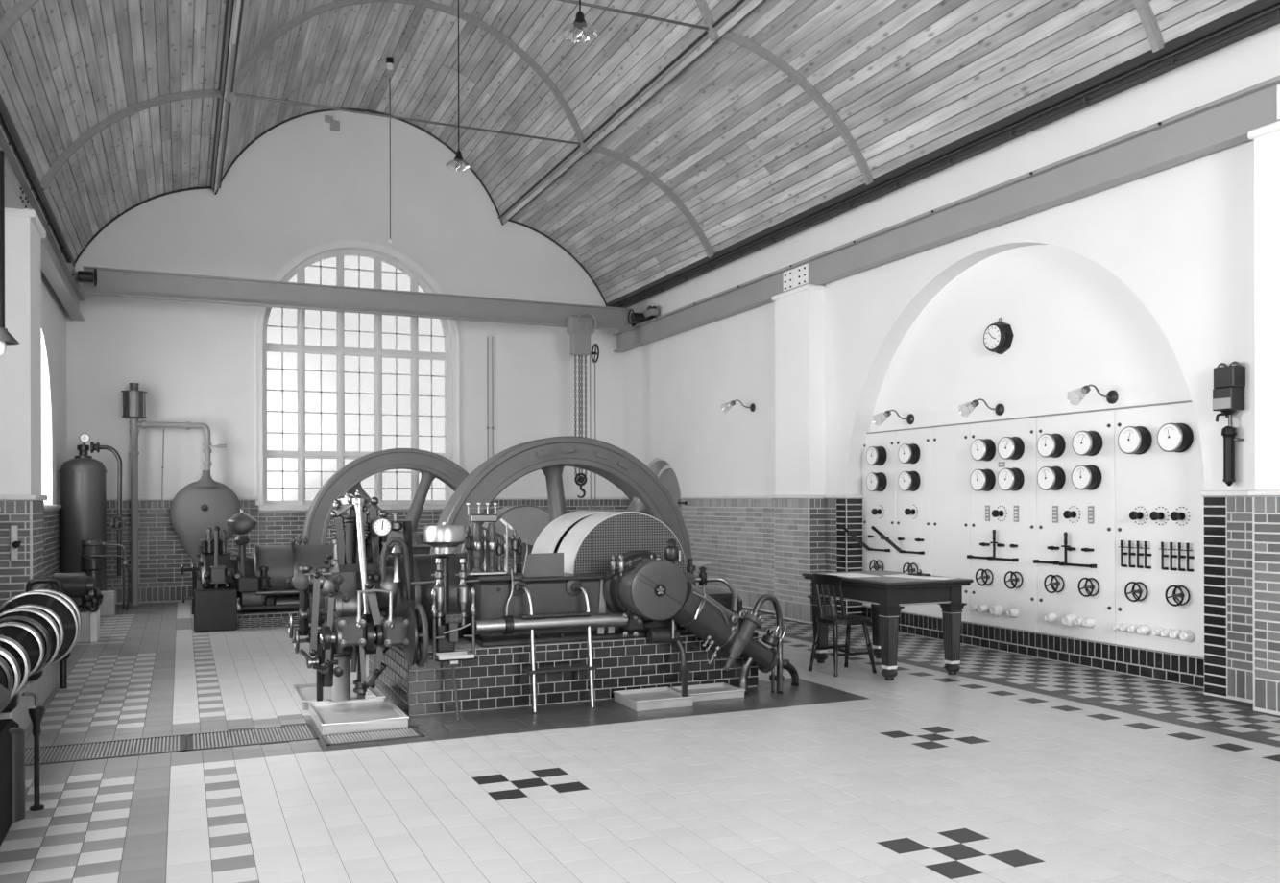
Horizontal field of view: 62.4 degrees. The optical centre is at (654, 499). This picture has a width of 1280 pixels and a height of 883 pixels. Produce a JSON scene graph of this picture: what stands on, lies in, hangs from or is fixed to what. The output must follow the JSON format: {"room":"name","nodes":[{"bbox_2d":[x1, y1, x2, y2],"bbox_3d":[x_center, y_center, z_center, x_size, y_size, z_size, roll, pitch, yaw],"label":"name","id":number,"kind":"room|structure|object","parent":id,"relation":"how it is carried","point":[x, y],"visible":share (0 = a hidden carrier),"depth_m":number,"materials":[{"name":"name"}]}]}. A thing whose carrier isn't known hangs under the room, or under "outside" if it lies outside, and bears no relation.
{"room":"power station hall","nodes":[
{"label":"power station hall","id":0,"kind":"room"},
{"bbox_2d":[0,207,67,610],"bbox_3d":[-4.099,-1.087,5.562,0.650,5.300,20.500,0,0,-24],"label":"wall","id":1,"kind":"structure","parent":0,"point":[33,372],"depth_m":9.10,"materials":[{"name":"paint"}]},
{"bbox_2d":[10,526,21,560],"bbox_3d":[-5.277,0.366,8.794,0.071,0.291,0.512,0,0,-39],"label":"wall switch","id":2,"kind":"object","parent":1,"relation":"attached to","point":[14,543],"visible":1,"depth_m":8.83,"materials":[{"name":"stone"}]},
{"bbox_2d":[0,94,74,266],"bbox_3d":[-4.032,-3.243,5.568,0.110,0.170,20.050,0,0,-24],"label":"trim","id":3,"kind":"structure","parent":1,"relation":"attached to","point":[6,122],"depth_m":10.56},
{"bbox_2d":[0,124,84,320],"bbox_3d":[-3.950,-2.662,5.642,0.167,0.335,19.720,0,0,-24],"label":"beam","id":4,"kind":"structure","parent":1,"relation":"on","point":[18,194],"depth_m":10.94,"materials":[{"name":"metal"}]},
{"bbox_2d":[0,149,19,355],"bbox_3d":[-4.684,-1.764,7.547,0.250,1.458,0.250,0,0,-24],"label":"lamp","id":5,"kind":"object","parent":4,"relation":"hanging from","point":[6,339],"visible":1,"depth_m":7.53,"materials":[{"name":"black"}]},
{"bbox_2d":[66,110,624,604],"bbox_3d":[-4.356,-2.687,16.499,9.450,8.500,0.410,0,0,-24],"label":"wall","id":6,"kind":"structure","parent":0,"point":[303,190],"depth_m":15.80,"materials":[{"name":"paint"}]},
{"bbox_2d":[324,115,339,131],"bbox_3d":[-4.906,-5.736,16.076,0.220,0.210,0.060,0,0,-24],"label":"wall bracket","id":7,"kind":"object","parent":6,"relation":"attached to","point":[334,125],"visible":1,"depth_m":16.06,"materials":[{"name":"metal"}]},
{"bbox_2d":[262,249,451,505],"bbox_3d":[-4.601,-1.901,16.454,2.860,3.970,0.130,0,0,-24],"label":"window","id":8,"kind":"structure","parent":6,"relation":"in","point":[339,389],"depth_m":16.41,"materials":[{"name":"white glass"}]},
{"bbox_2d":[486,336,489,458],"bbox_3d":[-2.694,-1.342,17.072,0.040,2.600,0.040,0,0,-24],"label":"conduit","id":9,"kind":"object","parent":6,"relation":"attached to","point":[488,427],"visible":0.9,"depth_m":17.07,"materials":[{"name":"grey metal"}]},
{"bbox_2d":[491,337,494,456],"bbox_3d":[-2.621,-1.342,17.104,0.040,2.600,0.040,0,0,-24],"label":"conduit","id":10,"kind":"object","parent":6,"relation":"attached to","point":[493,427],"visible":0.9,"depth_m":17.10,"materials":[{"name":"grey metal"}]},
{"bbox_2d":[0,0,1256,305],"bbox_3d":[-0.276,-4.694,7.251,9.350,2.830,20.050,0,0,-24],"label":"ceiling","id":11,"kind":"structure","parent":0,"point":[788,108],"depth_m":11.84,"materials":[{"name":"grey wood"}]},
{"bbox_2d":[209,0,243,189],"bbox_3d":[-2.343,-4.575,6.326,0.150,0.155,20.050,0,0,-24],"label":"roof beam","id":12,"kind":"structure","parent":11,"relation":"attached to","point":[229,3],"depth_m":11.38,"materials":[{"name":"metal"}]},
{"bbox_2d":[386,56,393,243],"bbox_3d":[-3.603,-4.755,14.390,0.100,2.521,0.100,0,0,-24],"label":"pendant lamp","id":13,"kind":"object","parent":11,"relation":"hanging from","point":[389,60],"visible":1,"depth_m":14.38,"materials":[{"name":"black metal"}]},
{"bbox_2d":[234,93,583,144],"bbox_3d":[-2.833,-4.561,12.707,4.220,0.056,0.056,0,0,-24],"label":"rod","id":14,"kind":"object","parent":11,"relation":"attached to","point":[235,94],"visible":1,"depth_m":12.62,"materials":[{"name":"metal"}]},
{"bbox_2d":[454,0,463,162],"bbox_3d":[-2.054,-4.694,11.063,0.255,2.499,0.255,0,0,-2],"label":"pendant lamp","id":15,"kind":"object","parent":11,"relation":"hanging from","point":[458,157],"visible":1,"depth_m":11.06,"materials":[{"name":"black metal"}]},
{"bbox_2d":[573,0,586,27],"bbox_3d":[-0.552,-4.662,7.758,0.255,2.572,0.255,0,0,-2],"label":"pendant lamp","id":16,"kind":"object","parent":11,"relation":"hanging from","point":[579,22],"visible":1,"depth_m":7.73,"materials":[{"name":"black metal"}]},
{"bbox_2d":[498,0,751,220],"bbox_3d":[1.600,-4.588,8.091,0.150,0.155,20.050,0,0,-24],"label":"roof beam","id":17,"kind":"structure","parent":11,"relation":"attached to","point":[740,4],"depth_m":11.93,"materials":[{"name":"metal"}]},
{"bbox_2d":[557,0,712,30],"bbox_3d":[-1.358,-4.566,9.413,4.220,0.056,0.056,0,0,-24],"label":"rod","id":18,"kind":"object","parent":11,"relation":"attached to","point":[567,1],"visible":1,"depth_m":9.93,"materials":[{"name":"metal"}]},
{"bbox_2d":[0,602,1279,882],"bbox_3d":[-0.220,1.825,7.295,9.450,0.751,20.700,0,0,-24],"label":"floor","id":19,"kind":"structure","parent":0,"point":[1007,767],"depth_m":5.41,"materials":[{"name":"grey tile"}]},
{"bbox_2d":[0,663,56,730],"bbox_3d":[-4.346,1.325,7.146,0.300,0.274,2.400,0,0,-24],"label":"stone block","id":20,"kind":"object","parent":19,"relation":"on","point":[44,686],"visible":0.23,"depth_m":6.91,"materials":[{"name":"grey stone"}]},
{"bbox_2d":[22,692,45,811],"bbox_3d":[-2.911,1.177,4.959,0.066,0.562,0.103,0,0,2],"label":"stand","id":21,"kind":"object","parent":19,"relation":"on","point":[36,712],"visible":1,"depth_m":4.96,"materials":[{"name":"black metal"}]},
{"bbox_2d":[0,578,81,846],"bbox_3d":[-3.740,1.018,6.082,0.579,0.886,4.761,0,0,-24],"label":"generator","id":22,"kind":"object","parent":19,"relation":"on","point":[38,628],"visible":1,"depth_m":6.26,"materials":[{"name":"black metal"}]},
{"bbox_2d":[75,608,99,643],"bbox_3d":[-6.036,1.313,11.019,0.420,0.309,0.450,0,0,-24],"label":"stone block","id":23,"kind":"object","parent":19,"relation":"on","point":[89,632],"visible":0.47,"depth_m":10.88,"materials":[{"name":"grey stone"}]},
{"bbox_2d":[50,572,103,612],"bbox_3d":[-5.990,0.957,10.973,0.468,0.397,0.472,0,0,-24],"label":"motor","id":24,"kind":"object","parent":23,"relation":"on","point":[79,587],"visible":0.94,"depth_m":10.92,"materials":[{"name":"paint"}]},
{"bbox_2d":[59,434,124,590],"bbox_3d":[-7.368,0.306,13.769,0.550,2.334,0.694,0,0,42],"label":"receiver","id":25,"kind":"object","parent":19,"relation":"on","point":[83,478],"visible":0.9,"depth_m":13.52,"materials":[{"name":"paint"}]},
{"bbox_2d":[90,441,121,576],"bbox_3d":[-7.171,0.121,13.826,0.370,1.760,0.150,0,0,-24],"label":"outlet","id":26,"kind":"object","parent":25,"relation":"attached to","point":[117,520],"depth_m":13.82,"materials":[{"name":"paint"}]},
{"bbox_2d":[24,734,186,766],"bbox_3d":[-3.457,1.459,6.043,1.420,0.006,0.460,0,0,-24],"label":"plate","id":27,"kind":"object","parent":19,"relation":"on","point":[60,754],"visible":0.91,"depth_m":6.16,"materials":[{"name":"paint"}]},
{"bbox_2d":[95,590,116,616],"bbox_3d":[-7.076,1.314,13.396,0.425,0.314,0.200,0,0,-24],"label":"stone block","id":28,"kind":"object","parent":19,"relation":"on","point":[108,608],"visible":0.42,"depth_m":13.36,"materials":[{"name":"grey stone"}]},
{"bbox_2d":[82,540,129,610],"bbox_3d":[-6.964,0.967,13.415,0.545,0.908,0.307,0,0,-24],"label":"pump","id":29,"kind":"object","parent":28,"relation":"on","point":[92,560],"visible":0.94,"depth_m":13.32,"materials":[{"name":"paint"}]},
{"bbox_2d":[120,383,241,605],"bbox_3d":[-6.670,-0.067,14.938,1.561,3.116,0.560,0,0,-24],"label":"tank","id":30,"kind":"object","parent":19,"relation":"on","point":[203,504],"visible":0.93,"depth_m":14.83,"materials":[{"name":"metal"}]},
{"bbox_2d":[177,534,214,587],"bbox_3d":[-6.480,0.991,15.022,0.560,1.000,0.560,0,0,-24],"label":"outlet","id":31,"kind":"object","parent":30,"relation":"attached to","point":[190,543],"depth_m":14.82,"materials":[{"name":"grey metal"}]},
{"bbox_2d":[187,724,318,751],"bbox_3d":[-2.469,1.456,6.486,0.734,0.006,0.460,0,0,-24],"label":"plate","id":32,"kind":"object","parent":19,"relation":"on","point":[285,734],"visible":1,"depth_m":6.47,"materials":[{"name":"paint"}]},
{"bbox_2d":[237,606,298,628],"bbox_3d":[-3.382,1.383,13.166,3.412,0.154,1.092,0,0,-24],"label":"plinth","id":33,"kind":"object","parent":19,"relation":"on","point":[253,618],"visible":0.24,"depth_m":12.12,"materials":[{"name":"grey brick"}]},
{"bbox_2d":[291,680,376,710],"bbox_3d":[-2.352,1.423,7.721,0.503,0.066,0.709,0,0,-24],"label":"drip tray","id":34,"kind":"object","parent":19,"relation":"on","point":[304,694],"visible":0.52,"depth_m":7.68,"materials":[{"name":"metal"}]},
{"bbox_2d":[307,696,409,735],"bbox_3d":[-1.973,1.421,6.992,0.538,0.068,0.789,0,0,-24],"label":"drip tray","id":35,"kind":"object","parent":19,"relation":"on","point":[376,713],"visible":0.97,"depth_m":6.91,"materials":[{"name":"metal"}]},
{"bbox_2d":[180,448,549,632],"bbox_3d":[-3.489,0.601,13.410,4.616,2.574,1.868,0,0,-24],"label":"engine","id":36,"kind":"object","parent":19,"relation":"on","point":[262,581],"visible":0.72,"depth_m":12.52,"materials":[{"name":"paint"}]},
{"bbox_2d":[289,535,295,543],"bbox_3d":[-4.359,0.489,12.729,0.060,0.110,0.060,0,0,-24],"label":"cup","id":37,"kind":"object","parent":36,"relation":"on","point":[293,541],"depth_m":12.71,"materials":[{"name":"grey metal"}]},
{"bbox_2d":[296,535,302,545],"bbox_3d":[-4.289,0.490,12.761,0.060,0.110,0.060,0,0,-24],"label":"cup","id":38,"kind":"object","parent":36,"relation":"on","point":[299,541],"depth_m":12.74,"materials":[{"name":"grey metal"}]},
{"bbox_2d":[302,535,308,545],"bbox_3d":[-4.228,0.492,12.788,0.060,0.110,0.060,0,0,-24],"label":"cup","id":39,"kind":"object","parent":36,"relation":"on","point":[304,541],"depth_m":12.77,"materials":[{"name":"grey metal"}]},
{"bbox_2d":[320,726,425,746],"bbox_3d":[-1.732,1.454,6.497,0.580,0.006,0.280,0,0,-24],"label":"floor grate","id":40,"kind":"object","parent":19,"relation":"on","point":[352,736],"visible":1,"depth_m":6.50,"materials":[{"name":"metal"}]},
{"bbox_2d":[286,435,798,721],"bbox_3d":[-0.992,0.638,8.354,3.852,2.410,2.799,0,0,-24],"label":"engine","id":41,"kind":"object","parent":19,"relation":"on","point":[636,567],"visible":0.98,"depth_m":7.54,"materials":[{"name":"paint"}]},
{"bbox_2d":[298,564,312,575],"bbox_3d":[-2.319,0.485,7.014,0.090,0.115,0.090,0,0,-24],"label":"cup","id":42,"kind":"object","parent":41,"relation":"on","point":[304,569],"depth_m":6.99,"materials":[{"name":"metal"}]},
{"bbox_2d":[315,566,329,579],"bbox_3d":[-2.218,0.501,7.059,0.090,0.115,0.090,0,0,-24],"label":"cup","id":43,"kind":"object","parent":41,"relation":"on","point":[324,571],"depth_m":7.03,"materials":[{"name":"metal"}]},
{"bbox_2d":[333,499,338,510],"bbox_3d":[-2.198,0.034,7.288,0.044,0.075,0.044,0,0,-24],"label":"cup","id":44,"kind":"object","parent":41,"relation":"on","point":[336,502],"depth_m":7.28,"materials":[{"name":"silver metal"}]},
{"bbox_2d":[355,488,361,496],"bbox_3d":[-2.062,-0.039,7.349,0.044,0.075,0.044,0,0,-24],"label":"cup","id":45,"kind":"object","parent":41,"relation":"on","point":[357,493],"depth_m":7.34,"materials":[{"name":"silver metal"}]},
{"bbox_2d":[366,570,372,580],"bbox_3d":[-1.930,0.522,7.133,0.052,0.090,0.052,0,0,-24],"label":"cup","id":46,"kind":"object","parent":41,"relation":"on","point":[369,576],"depth_m":7.12,"materials":[{"name":"grey metal"}]},
{"bbox_2d":[372,570,380,583],"bbox_3d":[-1.884,0.523,7.154,0.052,0.090,0.052,0,0,-24],"label":"cup","id":47,"kind":"object","parent":41,"relation":"on","point":[376,576],"depth_m":7.14,"materials":[{"name":"grey metal"}]},
{"bbox_2d":[431,589,436,618],"bbox_3d":[-1.461,0.687,6.993,0.040,0.190,0.040,0,0,-24],"label":"tap","id":48,"kind":"object","parent":41,"relation":"on","point":[434,591],"depth_m":6.98,"materials":[{"name":"metal"}]},
{"bbox_2d":[432,651,475,661],"bbox_3d":[-1.343,1.044,7.056,0.245,0.030,0.180,0,0,-24],"label":"drip tray","id":49,"kind":"object","parent":41,"relation":"on","point":[441,656],"depth_m":7.01,"materials":[{"name":"metal"}]},
{"bbox_2d":[470,587,476,616],"bbox_3d":[-1.219,0.686,7.101,0.040,0.190,0.040,0,0,-24],"label":"tap","id":50,"kind":"object","parent":41,"relation":"on","point":[472,591],"depth_m":7.09,"materials":[{"name":"metal"}]},
{"bbox_2d":[466,565,523,582],"bbox_3d":[-1.303,0.549,7.907,0.340,0.050,1.100,0,0,-24],"label":"shelf","id":51,"kind":"object","parent":41,"relation":"attached to","point":[496,575],"depth_m":7.41,"materials":[{"name":"metal"}]},
{"bbox_2d":[610,555,616,574],"bbox_3d":[-0.293,0.461,7.538,0.044,0.137,0.044,0,0,-24],"label":"cup","id":52,"kind":"object","parent":41,"relation":"on","point":[613,563],"depth_m":7.53,"materials":[{"name":"metal"}]},
{"bbox_2d":[617,554,625,576],"bbox_3d":[-0.239,0.466,7.562,0.056,0.158,0.056,0,0,-24],"label":"cup","id":53,"kind":"object","parent":41,"relation":"on","point":[620,564],"depth_m":7.54,"materials":[{"name":"silver metal"}]},
{"bbox_2d":[654,553,662,559],"bbox_3d":[0.030,0.435,7.683,0.052,0.098,0.052,0,0,-24],"label":"cup","id":54,"kind":"object","parent":41,"relation":"on","point":[658,555],"depth_m":7.67,"materials":[{"name":"metal"}]},
{"bbox_2d":[664,538,679,563],"bbox_3d":[0.128,0.376,7.694,0.110,0.189,0.110,0,0,-24],"label":"cup","id":55,"kind":"object","parent":41,"relation":"on","point":[671,552],"depth_m":7.66,"materials":[{"name":"grey metal"}]},
{"bbox_2d":[698,566,706,585],"bbox_3d":[0.373,0.588,8.165,0.066,0.145,0.068,0,0,-24],"label":"cup","id":56,"kind":"object","parent":41,"relation":"on","point":[702,579],"depth_m":8.14,"materials":[{"name":"grey metal"}]},
{"bbox_2d":[508,579,597,712],"bbox_3d":[-0.710,1.004,7.424,0.554,0.901,0.334,0,0,-24],"label":"ladder","id":57,"kind":"object","parent":19,"relation":"on","point":[573,588],"visible":1,"depth_m":7.40,"materials":[{"name":"metal"}]},
{"bbox_2d":[368,631,758,716],"bbox_3d":[-0.762,1.239,8.390,2.692,0.424,1.652,0,0,-24],"label":"plinth","id":58,"kind":"object","parent":19,"relation":"on","point":[496,678],"visible":0.65,"depth_m":7.53,"materials":[{"name":"grey brick"}]},
{"bbox_2d":[613,686,693,711],"bbox_3d":[-0.013,1.415,7.520,0.436,0.068,0.431,0,0,-24],"label":"drip tray","id":59,"kind":"object","parent":19,"relation":"on","point":[657,698],"visible":1,"depth_m":7.45,"materials":[{"name":"metal"}]},
{"bbox_2d":[670,682,745,701],"bbox_3d":[0.389,1.420,7.798,0.454,0.056,0.333,0,0,-24],"label":"drip tray","id":60,"kind":"object","parent":19,"relation":"on","point":[721,690],"visible":0.73,"depth_m":7.76,"materials":[{"name":"metal"}]},
{"bbox_2d":[808,573,876,676],"bbox_3d":[1.580,1.034,8.852,0.439,0.829,0.406,0,0,-30],"label":"chair","id":61,"kind":"object","parent":19,"relation":"on","point":[833,580],"visible":1,"depth_m":8.79,"materials":[{"name":"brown wood"}]},
{"bbox_2d":[801,570,973,680],"bbox_3d":[1.965,1.048,9.041,0.870,0.792,1.260,0,0,-24],"label":"table","id":62,"kind":"object","parent":19,"relation":"on","point":[885,594],"visible":0.94,"depth_m":8.65,"materials":[{"name":"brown wood"}]},
{"bbox_2d":[827,573,880,578],"bbox_3d":[1.707,0.650,9.112,0.300,0.004,0.420,0,0,-18],"label":"paper sheet","id":63,"kind":"object","parent":62,"relation":"on","point":[849,575],"visible":1,"depth_m":9.05,"materials":[{"name":"white paper"}]},
{"bbox_2d":[883,574,931,578],"bbox_3d":[2.148,0.648,8.959,0.240,0.004,0.340,0,0,-36],"label":"paper sheet","id":64,"kind":"object","parent":62,"relation":"on","point":[899,575],"visible":0.93,"depth_m":8.91,"materials":[{"name":"white paper"}]},
{"bbox_2d":[908,569,930,576],"bbox_3d":[2.268,0.624,9.046,0.130,0.053,0.140,0,0,-24],"label":"inkstand","id":65,"kind":"object","parent":62,"relation":"on","point":[919,571],"visible":0.99,"depth_m":9.03,"materials":[{"name":"black metal"}]},
{"bbox_2d":[917,577,957,579],"bbox_3d":[2.335,0.648,8.736,0.260,0.004,0.200,0,0,43],"label":"paper sheet","id":66,"kind":"object","parent":62,"relation":"on","point":[936,578],"visible":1,"depth_m":8.69,"materials":[{"name":"white paper"}]},
{"bbox_2d":[908,573,930,576],"bbox_3d":[2.268,0.641,9.046,0.130,0.017,0.140,0,0,-24],"label":"tray","id":67,"kind":"object","parent":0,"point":[914,574],"depth_m":9.00,"materials":[{"name":"black metal"}]},
{"bbox_2d":[622,23,1279,715],"bbox_3d":[3.570,-1.111,8.996,0.605,5.300,20.500,0,0,-24],"label":"wall","id":68,"kind":"structure","parent":0,"point":[1138,289],"depth_m":9.90,"materials":[{"name":"paint"}]},
{"bbox_2d":[648,458,681,513],"bbox_3d":[0.199,0.394,16.797,0.250,2.110,1.720,0,0,-24],"label":"door","id":69,"kind":"structure","parent":68,"relation":"in","point":[660,467],"depth_m":16.89,"materials":[{"name":"metal"}]},
{"bbox_2d":[677,499,687,507],"bbox_3d":[0.409,0.053,15.742,0.140,0.112,0.070,0,0,-24],"label":"tap","id":70,"kind":"object","parent":68,"relation":"attached to","point":[679,502],"visible":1,"depth_m":15.73,"materials":[{"name":"metal"}]},
{"bbox_2d":[729,399,755,411],"bbox_3d":[1.088,-1.224,13.867,0.474,0.181,0.132,0,0,-24],"label":"wall lamp","id":71,"kind":"object","parent":68,"relation":"attached to","point":[752,407],"visible":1,"depth_m":13.91,"materials":[{"name":"metal"}]},
{"bbox_2d":[840,431,895,606],"bbox_3d":[2.330,0.232,11.715,0.428,1.958,0.616,0,0,-24],"label":"switchboard","id":72,"kind":"object","parent":68,"relation":"attached to","point":[879,464],"visible":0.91,"depth_m":11.71,"materials":[{"name":"stone"}]},
{"bbox_2d":[883,410,914,424],"bbox_3d":[2.528,-0.869,11.216,0.474,0.181,0.132,0,0,-24],"label":"wall lamp","id":73,"kind":"object","parent":68,"relation":"attached to","point":[909,419],"visible":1,"depth_m":11.26,"materials":[{"name":"metal"}]},
{"bbox_2d":[870,428,932,616],"bbox_3d":[2.582,0.231,11.154,0.428,1.958,0.606,0,0,-24],"label":"switchboard","id":74,"kind":"object","parent":68,"relation":"attached to","point":[913,546],"visible":0.89,"depth_m":11.16,"materials":[{"name":"stone"}]},
{"bbox_2d":[605,0,1279,308],"bbox_3d":[3.393,-3.265,8.892,0.320,0.170,20.050,0,0,-24],"label":"trim","id":75,"kind":"structure","parent":68,"relation":"attached to","point":[1259,15],"depth_m":9.22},
{"bbox_2d":[613,74,1279,352],"bbox_3d":[3.396,-2.685,8.931,0.167,0.335,19.720,0,0,-24],"label":"beam","id":76,"kind":"structure","parent":68,"relation":"attached to","point":[1225,122],"depth_m":9.34,"materials":[{"name":"metal"}]},
{"bbox_2d":[66,260,658,332],"bbox_3d":[-3.898,-2.873,15.373,8.185,0.345,1.100,0,0,-24],"label":"girder","id":77,"kind":"object","parent":76,"relation":"on","point":[96,280],"visible":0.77,"depth_m":15.07,"materials":[{"name":"metal"}]},
{"bbox_2d":[566,311,599,510],"bbox_3d":[-1.113,-1.330,16.399,0.460,3.166,0.308,0,0,-24],"label":"chain hoist","id":78,"kind":"object","parent":77,"relation":"hanging from","point":[580,328],"visible":0.78,"depth_m":16.37,"materials":[{"name":"metal"}]},
{"bbox_2d":[932,424,970,622],"bbox_3d":[2.999,0.230,10.689,0.046,1.958,0.576,0,0,-24],"label":"switchboard","id":79,"kind":"object","parent":68,"relation":"attached to","point":[951,445],"visible":0.85,"depth_m":10.66,"materials":[{"name":"stone"}]},
{"bbox_2d":[970,398,1004,415],"bbox_3d":[3.081,-0.865,9.980,0.474,0.181,0.132,0,0,-24],"label":"wall lamp","id":80,"kind":"object","parent":68,"relation":"attached to","point":[1000,408],"visible":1,"depth_m":10.03,"materials":[{"name":"metal"}]},
{"bbox_2d":[983,317,1014,354],"bbox_3d":[3.249,-1.559,10.027,0.124,0.348,0.310,0,0,-24],"label":"wall clock","id":81,"kind":"object","parent":68,"relation":"attached to","point":[998,337],"visible":1,"depth_m":9.96,"materials":[{"name":"black metal"}]},
{"bbox_2d":[966,417,1037,632],"bbox_3d":[3.246,0.229,9.994,0.164,1.958,0.886,0,0,-24],"label":"switchboard","id":82,"kind":"object","parent":68,"relation":"attached to","point":[1002,453],"visible":1,"depth_m":9.97,"materials":[{"name":"metal"}]},
{"bbox_2d":[866,400,1192,434],"bbox_3d":[3.314,-0.758,9.993,0.038,0.013,4.580,0,0,-24],"label":"strip","id":83,"kind":"object","parent":68,"relation":"attached to","point":[1186,400],"visible":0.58,"depth_m":9.52,"materials":[{"name":"grey"}]},
{"bbox_2d":[862,605,1204,688],"bbox_3d":[3.330,1.326,9.991,0.062,0.228,4.588,0,0,-24],"label":"tiled wall base","id":84,"kind":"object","parent":68,"relation":"attached to","point":[1170,667],"depth_m":9.24,"materials":[{"name":"black tile"}]},
{"bbox_2d":[1033,410,1115,644],"bbox_3d":[3.608,0.228,9.186,0.164,1.958,0.876,0,0,-24],"label":"switchboard","id":85,"kind":"object","parent":68,"relation":"attached to","point":[1075,560],"visible":1,"depth_m":9.15,"materials":[{"name":"metal"}]},
{"bbox_2d":[1081,384,1118,404],"bbox_3d":[3.626,-0.867,8.762,0.474,0.181,0.132,0,0,-24],"label":"wall lamp","id":86,"kind":"object","parent":68,"relation":"attached to","point":[1112,397],"visible":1,"depth_m":8.81,"materials":[{"name":"metal"}]},
{"bbox_2d":[1112,402,1204,657],"bbox_3d":[3.990,0.227,8.333,0.164,1.958,0.986,0,0,-24],"label":"switchboard","id":87,"kind":"object","parent":68,"relation":"attached to","point":[1159,473],"visible":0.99,"depth_m":8.40,"materials":[{"name":"metal"}]},
{"bbox_2d":[1118,540,1127,567],"bbox_3d":[3.857,0.443,8.699,0.048,0.220,0.058,0,0,-24],"label":"switch","id":88,"kind":"object","parent":87,"relation":"attached to","point":[1123,544],"depth_m":8.69,"materials":[{"name":"black metal"}]},
{"bbox_2d":[1126,540,1135,567],"bbox_3d":[3.890,0.443,8.626,0.048,0.220,0.058,0,0,-24],"label":"switch","id":89,"kind":"object","parent":87,"relation":"attached to","point":[1130,544],"depth_m":8.62,"materials":[{"name":"black metal"}]},
{"bbox_2d":[1134,540,1143,568],"bbox_3d":[3.922,0.443,8.553,0.048,0.220,0.058,0,0,-24],"label":"switch","id":90,"kind":"object","parent":87,"relation":"attached to","point":[1139,544],"depth_m":8.55,"materials":[{"name":"black"}]},
{"bbox_2d":[1141,541,1151,569],"bbox_3d":[3.953,0.443,8.485,0.048,0.220,0.058,0,0,-24],"label":"switch","id":91,"kind":"object","parent":87,"relation":"attached to","point":[1147,545],"depth_m":8.49,"materials":[{"name":"black metal"}]},
{"bbox_2d":[1159,542,1168,570],"bbox_3d":[4.018,0.443,8.339,0.048,0.220,0.058,0,0,-24],"label":"switch","id":92,"kind":"object","parent":87,"relation":"attached to","point":[1163,546],"depth_m":8.34,"materials":[{"name":"black metal"}]},
{"bbox_2d":[1167,542,1177,570],"bbox_3d":[4.051,0.442,8.266,0.048,0.220,0.058,0,0,-24],"label":"switch","id":93,"kind":"object","parent":87,"relation":"attached to","point":[1171,546],"depth_m":8.26,"materials":[{"name":"black metal"}]},
{"bbox_2d":[1175,542,1185,571],"bbox_3d":[4.082,0.442,8.197,0.048,0.220,0.058,0,0,-24],"label":"switch","id":94,"kind":"object","parent":87,"relation":"attached to","point":[1180,556],"depth_m":8.19,"materials":[{"name":"black metal"}]},
{"bbox_2d":[1183,543,1194,572],"bbox_3d":[4.112,0.442,8.129,0.048,0.220,0.058,0,0,-24],"label":"switch","id":95,"kind":"object","parent":87,"relation":"attached to","point":[1189,548],"depth_m":8.13,"materials":[{"name":"black metal"}]},
{"bbox_2d":[1212,361,1245,485],"bbox_3d":[4.098,-0.541,7.547,0.148,0.886,0.174,0,0,-24],"label":"wall telephone","id":96,"kind":"object","parent":68,"relation":"attached to","point":[1229,382],"visible":1,"depth_m":7.51,"materials":[{"name":"grey"}]},
{"bbox_2d":[984,325,1000,349],"bbox_3d":[3.200,-1.540,10.005,0.008,0.220,0.220,0,0,-24],"label":"clock face","id":97,"kind":"object","parent":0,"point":[992,334],"depth_m":10.00,"materials":[{"name":"white"}]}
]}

